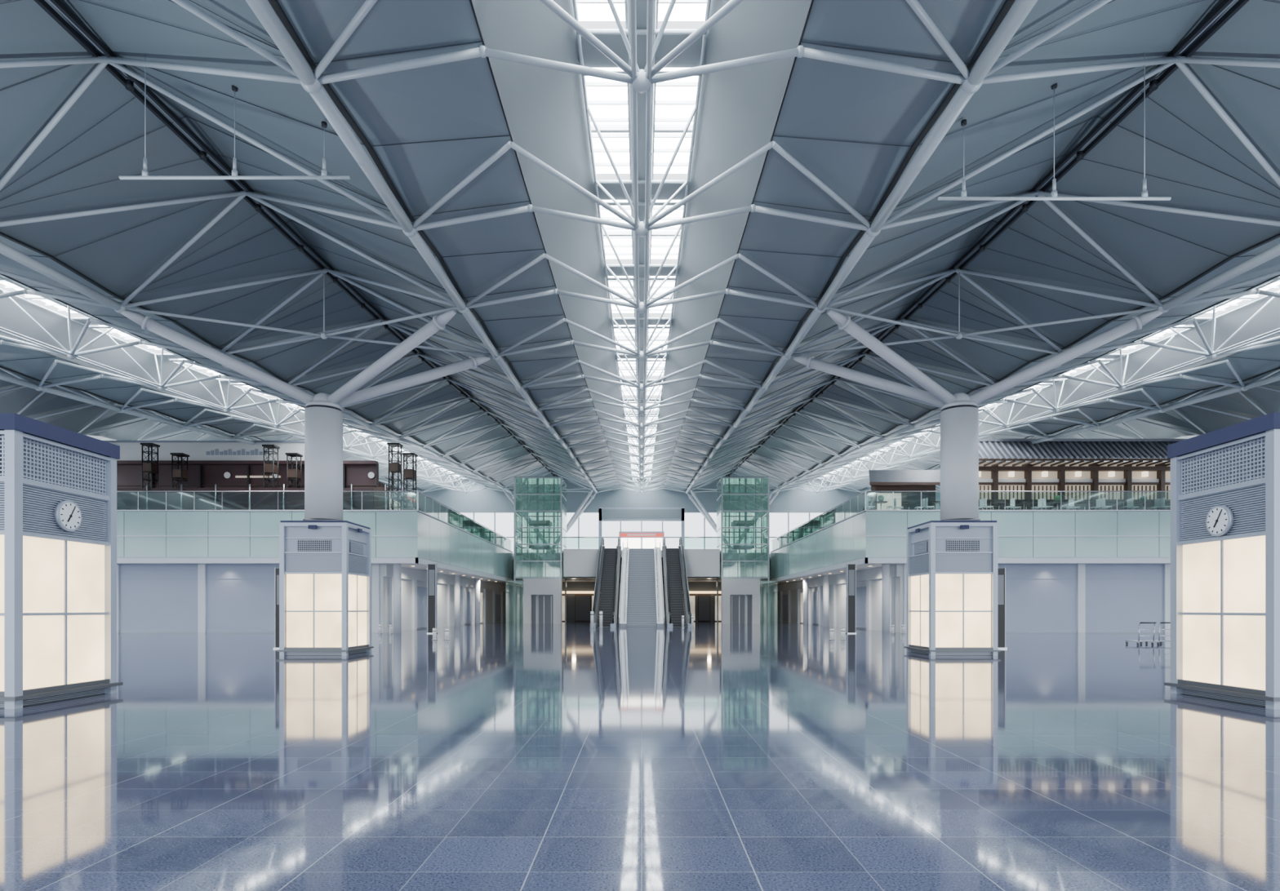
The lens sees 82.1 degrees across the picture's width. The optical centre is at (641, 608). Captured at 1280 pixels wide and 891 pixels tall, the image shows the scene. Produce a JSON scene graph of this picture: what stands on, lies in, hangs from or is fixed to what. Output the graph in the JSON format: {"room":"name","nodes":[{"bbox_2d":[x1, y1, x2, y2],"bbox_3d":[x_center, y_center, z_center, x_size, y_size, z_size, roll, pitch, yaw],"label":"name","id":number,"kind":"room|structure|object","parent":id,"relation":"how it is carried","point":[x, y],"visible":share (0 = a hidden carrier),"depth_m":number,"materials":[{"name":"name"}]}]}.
{"room":"airport terminal","nodes":[
{"label":"airport terminal","id":0,"kind":"room"},
{"bbox_2d":[120,266,492,520],"bbox_3d":[-9.900,-6.647,22.900,9.640,8.035,4.801,0,0,0],"label":"column","id":1,"kind":"structure","parent":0,"point":[323,411],"depth_m":22.40,"materials":[{"name":"white metal"}]},
{"bbox_2d":[116,564,510,632],"bbox_3d":[-36.040,-0.610,63.390,43.920,4.020,41.220,0,0,0],"label":"wall","id":2,"kind":"structure","parent":0,"point":[151,597],"depth_m":43.20,"materials":[{"name":"white"}]},
{"bbox_2d":[116,510,513,582],"bbox_3d":[-35.572,-4.125,57.480,45.625,3.050,31.040,0,0,0],"label":"wall","id":3,"kind":"structure","parent":0,"point":[143,536],"depth_m":42.02,"materials":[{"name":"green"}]},
{"bbox_2d":[116,490,512,551],"bbox_3d":[-34.390,-6.202,57.500,43.220,1.105,31.000,0,0,0],"label":"balcony railing","id":4,"kind":"object","parent":3,"relation":"on","point":[424,504],"visible":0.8,"depth_m":46.81,"materials":[{"name":"clear glass"}]},
{"bbox_2d":[116,553,523,586],"bbox_3d":[-35.460,-4.085,63.060,45.080,2.990,41.880,0,0,0],"label":"floor","id":5,"kind":"structure","parent":0,"point":[412,566],"depth_m":50.70,"materials":[{"name":"white paint"}]},
{"bbox_2d":[140,443,159,488],"bbox_3d":[-29.700,-7.753,44.400,0.720,4.394,0.720,0,0,0],"label":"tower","id":6,"kind":"structure","parent":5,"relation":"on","point":[151,468],"depth_m":44.12,"materials":[{"name":"black metal"}]},
{"bbox_2d":[169,453,189,488],"bbox_3d":[-27.900,-7.453,44.400,0.720,3.794,0.720,0,0,0],"label":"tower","id":7,"kind":"structure","parent":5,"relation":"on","point":[181,474],"depth_m":44.12,"materials":[{"name":"black metal"}]},
{"bbox_2d":[103,440,304,460],"bbox_3d":[-32.300,-8.125,46.450,23.400,5.050,0.900,0,0,0],"label":"sign band","id":8,"kind":"object","parent":5,"relation":"on","point":[129,450],"visible":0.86,"depth_m":46.60,"materials":[{"name":"white paint"}]},
{"bbox_2d":[116,460,394,510],"bbox_3d":[-25.475,-7.400,44.725,21.050,3.600,3.350,0,0,0],"label":"facade","id":9,"kind":"object","parent":5,"relation":"on","point":[202,475],"visible":0.49,"depth_m":45.60,"materials":[{"name":"black paint"}]},
{"bbox_2d":[262,444,279,488],"bbox_3d":[-22.400,-7.703,44.400,0.720,4.294,0.720,0,0,0],"label":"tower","id":10,"kind":"structure","parent":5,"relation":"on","point":[268,468],"depth_m":44.13,"materials":[{"name":"black metal"}]},
{"bbox_2d":[284,453,302,488],"bbox_3d":[-21.000,-7.453,44.400,0.720,3.794,0.720,0,0,0],"label":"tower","id":11,"kind":"structure","parent":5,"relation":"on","point":[293,474],"depth_m":44.12,"materials":[{"name":"black paint"}]},
{"bbox_2d":[386,443,403,510],"bbox_3d":[-14.900,-7.753,44.400,0.720,4.394,0.720,0,0,0],"label":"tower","id":12,"kind":"structure","parent":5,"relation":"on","point":[393,468],"depth_m":44.12,"materials":[{"name":"black metal"}]},
{"bbox_2d":[402,453,417,510],"bbox_3d":[-14.000,-7.453,44.400,0.720,3.794,0.720,0,0,0],"label":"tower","id":13,"kind":"structure","parent":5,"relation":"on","point":[409,474],"depth_m":44.10,"materials":[{"name":"black metal"}]},
{"bbox_2d":[378,482,471,520],"bbox_3d":[-16.800,-7.250,65.000,0.800,3.300,35.000,0,0,0],"label":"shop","id":14,"kind":"object","parent":5,"relation":"on","point":[380,484],"visible":0.04,"depth_m":51.99,"materials":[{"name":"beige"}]},
{"bbox_2d":[502,488,595,552],"bbox_3d":[-9.800,-6.762,79.440,9.640,16.324,4.801,0,0,0],"label":"column","id":15,"kind":"structure","parent":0,"point":[579,512],"depth_m":78.82,"materials":[{"name":"white metal"}]},
{"bbox_2d":[0,0,1279,490],"bbox_3d":[0.000,-11.541,40.600,137.200,7.800,87.320,0,0,0],"label":"ceiling","id":16,"kind":"structure","parent":0,"point":[544,108],"depth_m":17.16,"materials":[{"name":"grey metal"}]},
{"bbox_2d":[119,54,350,179],"bbox_3d":[-7.200,-8.743,13.000,4.060,2.286,0.100,0,0,0],"label":"light bar","id":17,"kind":"object","parent":16,"relation":"hanging from","point":[144,175],"visible":0.94,"depth_m":12.98,"materials":[{"name":"grey paint"}]},
{"bbox_2d":[937,50,1171,200],"bbox_3d":[7.300,-8.582,13.000,4.100,2.703,0.100,0,0,0],"label":"light bar","id":18,"kind":"object","parent":16,"relation":"hanging from","point":[963,197],"visible":0.97,"depth_m":12.98,"materials":[{"name":"grey paint"}]},
{"bbox_2d":[0,621,1279,890],"bbox_3d":[0.000,1.400,22.500,120.000,0.001,135.000,0,0,0],"label":"floor","id":19,"kind":"structure","parent":0,"point":[506,756],"depth_m":6.22,"materials":[{"name":"tile"}]},
{"bbox_2d":[0,413,123,709],"bbox_3d":[-9.750,-0.660,11.250,2.120,4.120,2.120,0,0,0],"label":"kiosk","id":20,"kind":"object","parent":19,"relation":"on","point":[58,587],"visible":0.97,"depth_m":11.01,"materials":[{"name":"silver metal"}]},
{"bbox_2d":[53,500,81,531],"bbox_3d":[-8.770,-1.420,11.250,0.080,0.470,0.470,0,0,0],"label":"wall clock","id":21,"kind":"object","parent":20,"relation":"attached to","point":[67,514],"visible":1,"depth_m":11.20,"materials":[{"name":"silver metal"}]},
{"bbox_2d":[273,568,279,648],"bbox_3d":[-12.600,-0.015,25.700,0.400,2.830,0.360,0,0,0],"label":"sign totem","id":22,"kind":"object","parent":19,"relation":"on","point":[276,570],"visible":0.43,"depth_m":25.59,"materials":[{"name":"black paint"}]},
{"bbox_2d":[275,520,373,656],"bbox_3d":[-9.800,-0.615,22.900,2.120,4.030,2.120,0,0,0],"label":"kiosk","id":23,"kind":"object","parent":19,"relation":"on","point":[325,566],"visible":1,"depth_m":21.98,"materials":[{"name":"silver metal"}]},
{"bbox_2d":[377,624,382,634],"bbox_3d":[-14.600,1.135,41.000,0.248,0.530,0.252,0,0,0],"label":"bollard","id":24,"kind":"object","parent":19,"relation":"on","point":[380,626],"visible":1,"depth_m":40.94,"materials":[{"name":"white metal"}]},
{"bbox_2d":[388,624,393,634],"bbox_3d":[-14.000,1.135,41.000,0.248,0.530,0.252,0,0,0],"label":"bollard","id":25,"kind":"object","parent":19,"relation":"on","point":[390,625],"visible":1,"depth_m":40.93,"materials":[{"name":"white paint"}]},
{"bbox_2d":[426,564,437,634],"bbox_3d":[-11.800,-0.565,41.400,0.520,3.930,0.360,0,0,0],"label":"sign totem","id":26,"kind":"object","parent":19,"relation":"on","point":[431,569],"visible":0.87,"depth_m":41.30,"materials":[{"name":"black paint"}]},
{"bbox_2d":[431,628,437,639],"bbox_3d":[-9.300,1.135,33.000,0.248,0.530,0.252,0,0,0],"label":"bollard","id":27,"kind":"object","parent":19,"relation":"on","point":[434,630],"visible":0.96,"depth_m":32.93,"materials":[{"name":"white metal"}]},
{"bbox_2d":[444,628,449,639],"bbox_3d":[-8.750,1.135,33.000,0.248,0.530,0.252,0,0,0],"label":"bollard","id":28,"kind":"object","parent":19,"relation":"on","point":[446,630],"visible":0.94,"depth_m":32.93,"materials":[{"name":"silver metal"}]},
{"bbox_2d":[513,476,566,623],"bbox_3d":[-10.075,-5.500,70.750,5.250,13.800,4.700,0,0,0],"label":"glass elevator","id":29,"kind":"object","parent":19,"relation":"on","point":[542,596],"visible":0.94,"depth_m":68.90,"materials":[{"name":"green glass"}]},
{"bbox_2d":[590,611,594,628],"bbox_3d":[-3.600,0.785,53.400,0.331,1.230,0.336,0,0,0],"label":"bollard","id":30,"kind":"object","parent":19,"relation":"on","point":[591,612],"visible":1,"depth_m":53.29,"materials":[{"name":"white metal"}]},
{"bbox_2d":[598,611,603,628],"bbox_3d":[-2.950,0.785,53.400,0.331,1.230,0.336,0,0,0],"label":"bollard","id":31,"kind":"object","parent":19,"relation":"on","point":[600,612],"visible":1,"depth_m":53.29,"materials":[{"name":"silver metal"}]},
{"bbox_2d":[591,537,621,627],"bbox_3d":[-2.902,-2.555,62.118,1.985,8.320,15.664,0,0,0],"label":"escalator","id":32,"kind":"object","parent":19,"relation":"on","point":[607,576],"visible":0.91,"depth_m":61.34,"materials":[{"name":"grey metal"}]},
{"bbox_2d":[618,541,664,626],"bbox_3d":[0.000,-2.585,63.092,3.600,7.991,13.776,0,0,0],"label":"staircase","id":33,"kind":"structure","parent":19,"relation":"on","point":[641,592],"depth_m":61.43,"materials":[{"name":"silver metal"}]},
{"bbox_2d":[561,582,721,622],"bbox_3d":[0.000,-0.750,77.325,25.000,4.300,5.950,0,0,0],"label":"shopfront","id":34,"kind":"object","parent":19,"relation":"on","point":[580,595],"visible":0.3,"depth_m":80.00,"materials":[{"name":"beige"}]},
{"bbox_2d":[662,537,691,627],"bbox_3d":[2.902,-2.555,62.118,1.985,8.320,15.664,0,0,0],"label":"escalator","id":35,"kind":"object","parent":19,"relation":"on","point":[675,576],"visible":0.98,"depth_m":61.29,"materials":[{"name":"grey metal"}]},
{"bbox_2d":[680,615,684,628],"bbox_3d":[3.000,0.935,53.400,0.248,0.930,0.252,0,0,0],"label":"bollard","id":36,"kind":"object","parent":19,"relation":"on","point":[682,616],"visible":1,"depth_m":53.33,"materials":[{"name":"white metal"}]},
{"bbox_2d":[690,615,693,628],"bbox_3d":[3.700,0.935,53.400,0.248,0.930,0.252,0,0,0],"label":"bollard","id":37,"kind":"object","parent":19,"relation":"on","point":[692,616],"visible":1,"depth_m":53.33,"materials":[{"name":"white paint"}]},
{"bbox_2d":[716,476,769,623],"bbox_3d":[10.075,-5.500,70.750,5.250,13.800,4.700,0,0,0],"label":"glass elevator","id":38,"kind":"object","parent":19,"relation":"on","point":[740,596],"visible":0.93,"depth_m":68.90,"materials":[{"name":"green glass"}]},
{"bbox_2d":[829,628,835,639],"bbox_3d":[8.550,1.135,33.000,0.248,0.530,0.252,0,0,0],"label":"bollard","id":39,"kind":"object","parent":19,"relation":"on","point":[832,630],"visible":0.96,"depth_m":32.92,"materials":[{"name":"white paint"}]},
{"bbox_2d":[840,628,845,639],"bbox_3d":[9.050,1.135,33.000,0.248,0.530,0.252,0,0,0],"label":"bollard","id":40,"kind":"object","parent":19,"relation":"on","point":[842,630],"visible":0.94,"depth_m":32.92,"materials":[{"name":"white paint"}]},
{"bbox_2d":[845,564,856,634],"bbox_3d":[11.800,-0.565,41.400,0.520,3.930,0.360,0,0,0],"label":"sign totem","id":41,"kind":"object","parent":19,"relation":"on","point":[851,569],"visible":1,"depth_m":41.30,"materials":[{"name":"black paint"}]},
{"bbox_2d":[889,624,894,634],"bbox_3d":[14.000,1.135,41.000,0.248,0.530,0.252,0,0,0],"label":"bollard","id":42,"kind":"object","parent":19,"relation":"on","point":[891,625],"visible":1,"depth_m":40.93,"materials":[{"name":"white metal"}]},
{"bbox_2d":[901,624,905,634],"bbox_3d":[14.600,1.135,41.000,0.248,0.530,0.252,0,0,0],"label":"bollard","id":43,"kind":"object","parent":19,"relation":"on","point":[903,626],"visible":1,"depth_m":40.94,"materials":[{"name":"white metal"}]},
{"bbox_2d":[904,520,1000,656],"bbox_3d":[9.620,-0.615,22.900,2.120,4.030,2.120,0,0,0],"label":"kiosk","id":44,"kind":"object","parent":19,"relation":"on","point":[952,566],"visible":1,"depth_m":21.98,"materials":[{"name":"silver metal"}]},
{"bbox_2d":[997,568,1007,648],"bbox_3d":[12.500,-0.015,25.700,0.400,2.830,0.360,0,0,0],"label":"sign totem","id":45,"kind":"object","parent":19,"relation":"on","point":[1001,572],"visible":0.57,"depth_m":25.60,"materials":[{"name":"black paint"}]},
{"bbox_2d":[1124,622,1156,645],"bbox_3d":[19.400,0.958,28.582,0.619,0.885,0.935,0,0,0],"label":"luggage cart","id":46,"kind":"object","parent":19,"relation":"on","point":[1154,623],"visible":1,"depth_m":28.22,"materials":[{"name":"silver metal"}]},
{"bbox_2d":[1144,622,1170,644],"bbox_3d":[20.250,0.958,28.683,0.619,0.885,0.935,0,0,0],"label":"luggage cart","id":47,"kind":"object","parent":19,"relation":"on","point":[1159,636],"visible":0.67,"depth_m":28.32,"materials":[{"name":"silver metal"}]},
{"bbox_2d":[1164,412,1279,710],"bbox_3d":[9.780,-0.660,11.200,2.120,4.120,2.120,0,0,0],"label":"kiosk","id":48,"kind":"object","parent":19,"relation":"on","point":[1225,589],"visible":0.99,"depth_m":11.07,"materials":[{"name":"silver metal"}]},
{"bbox_2d":[1205,505,1234,536],"bbox_3d":[8.800,-1.340,11.200,0.080,0.470,0.470,0,0,0],"label":"wall clock","id":49,"kind":"object","parent":48,"relation":"attached to","point":[1220,519],"visible":1,"depth_m":11.15,"materials":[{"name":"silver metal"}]},
{"bbox_2d":[0,0,1279,493],"bbox_3d":[0.000,-11.199,39.377,98.052,7.986,89.855,0,0,0],"label":"roof","id":50,"kind":"structure","parent":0,"point":[640,81],"depth_m":20.39,"materials":[{"name":"white metal"}]},
{"bbox_2d":[0,0,1279,490],"bbox_3d":[0.000,-11.436,40.597,59.130,7.670,87.333,0,0,0],"label":"ceiling panels","id":51,"kind":"structure","parent":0,"point":[129,84],"depth_m":17.73,"materials":[{"name":"grey metal"}]},
{"bbox_2d":[515,537,767,583],"bbox_3d":[0.000,-4.768,76.490,25.600,3.935,14.980,0,0,0],"label":"walkway","id":52,"kind":"structure","parent":0,"point":[579,565],"depth_m":69.03,"materials":[{"name":"white paint"}]},
{"bbox_2d":[598,507,684,549],"bbox_3d":[0.000,-7.690,71.180,8.300,4.220,0.440,0,0,0],"label":"entrance portal","id":53,"kind":"object","parent":52,"relation":"on","point":[605,514],"visible":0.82,"depth_m":70.96,"materials":[{"name":"silver metal"}]},
{"bbox_2d":[618,531,664,550],"bbox_3d":[0.000,-6.890,78.080,4.800,2.620,0.440,0,0,0],"label":"shop sign","id":54,"kind":"object","parent":52,"relation":"on","point":[636,540],"visible":0.76,"depth_m":77.92,"materials":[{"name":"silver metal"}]},
{"bbox_2d":[378,455,940,621],"bbox_3d":[0.000,-8.100,84.150,116.000,19.000,0.300,0,0,0],"label":"wall","id":55,"kind":"structure","parent":0,"point":[486,500],"depth_m":84.00,"materials":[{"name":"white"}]},
{"bbox_2d":[687,488,780,552],"bbox_3d":[9.800,-6.762,79.440,9.640,16.324,4.801,0,0,0],"label":"column","id":56,"kind":"structure","parent":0,"point":[704,512],"depth_m":78.84,"materials":[{"name":"white metal"}]},
{"bbox_2d":[760,553,1170,586],"bbox_3d":[35.460,-4.085,63.060,45.080,2.990,41.880,0,0,0],"label":"floor","id":57,"kind":"structure","parent":0,"point":[868,566],"depth_m":50.70,"materials":[{"name":"white paint"}]},
{"bbox_2d":[811,493,871,520],"bbox_3d":[16.800,-7.250,65.000,0.800,3.300,35.000,0,0,0],"label":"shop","id":58,"kind":"object","parent":57,"relation":"on","point":[868,495],"visible":0.02,"depth_m":54.42,"materials":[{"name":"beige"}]},
{"bbox_2d":[868,470,940,510],"bbox_3d":[16.700,-7.200,46.075,5.200,3.200,1.450,0,0,0],"label":"stall","id":59,"kind":"object","parent":57,"relation":"on","point":[879,480],"visible":0.49,"depth_m":46.40,"materials":[{"name":"beige metal"}]},
{"bbox_2d":[866,495,1170,510],"bbox_3d":[26.450,-6.165,43.725,26.200,1.170,1.010,0,0,0],"label":"table","id":60,"kind":"object","parent":57,"relation":"on","point":[1042,503],"visible":0.36,"depth_m":43.65,"materials":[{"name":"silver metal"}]},
{"bbox_2d":[939,439,1186,510],"bbox_3d":[33.300,-8.155,46.350,28.000,5.110,3.100,0,0,0],"label":"facade","id":61,"kind":"object","parent":57,"relation":"on","point":[1120,475],"visible":0.52,"depth_m":46.24,"materials":[{"name":"beige wood"}]},
{"bbox_2d":[769,510,1170,582],"bbox_3d":[35.572,-4.125,57.480,45.625,3.050,31.040,0,0,0],"label":"wall","id":62,"kind":"structure","parent":0,"point":[866,536],"depth_m":42.02,"materials":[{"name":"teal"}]},
{"bbox_2d":[770,490,1170,551],"bbox_3d":[34.390,-6.202,57.500,43.220,1.105,31.000,0,0,0],"label":"balcony railing","id":63,"kind":"object","parent":62,"relation":"on","point":[858,504],"visible":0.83,"depth_m":46.68,"materials":[{"name":"clear glass"}]},
{"bbox_2d":[773,564,1170,632],"bbox_3d":[36.040,-0.610,63.390,43.920,4.020,41.220,0,0,0],"label":"wall","id":64,"kind":"structure","parent":0,"point":[1040,597],"depth_m":43.20,"materials":[{"name":"white"}]},
{"bbox_2d":[791,266,1162,520],"bbox_3d":[9.900,-6.647,22.900,9.640,8.035,4.801,0,0,0],"label":"column","id":65,"kind":"structure","parent":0,"point":[959,411],"depth_m":22.40,"materials":[{"name":"white metal"}]}
]}

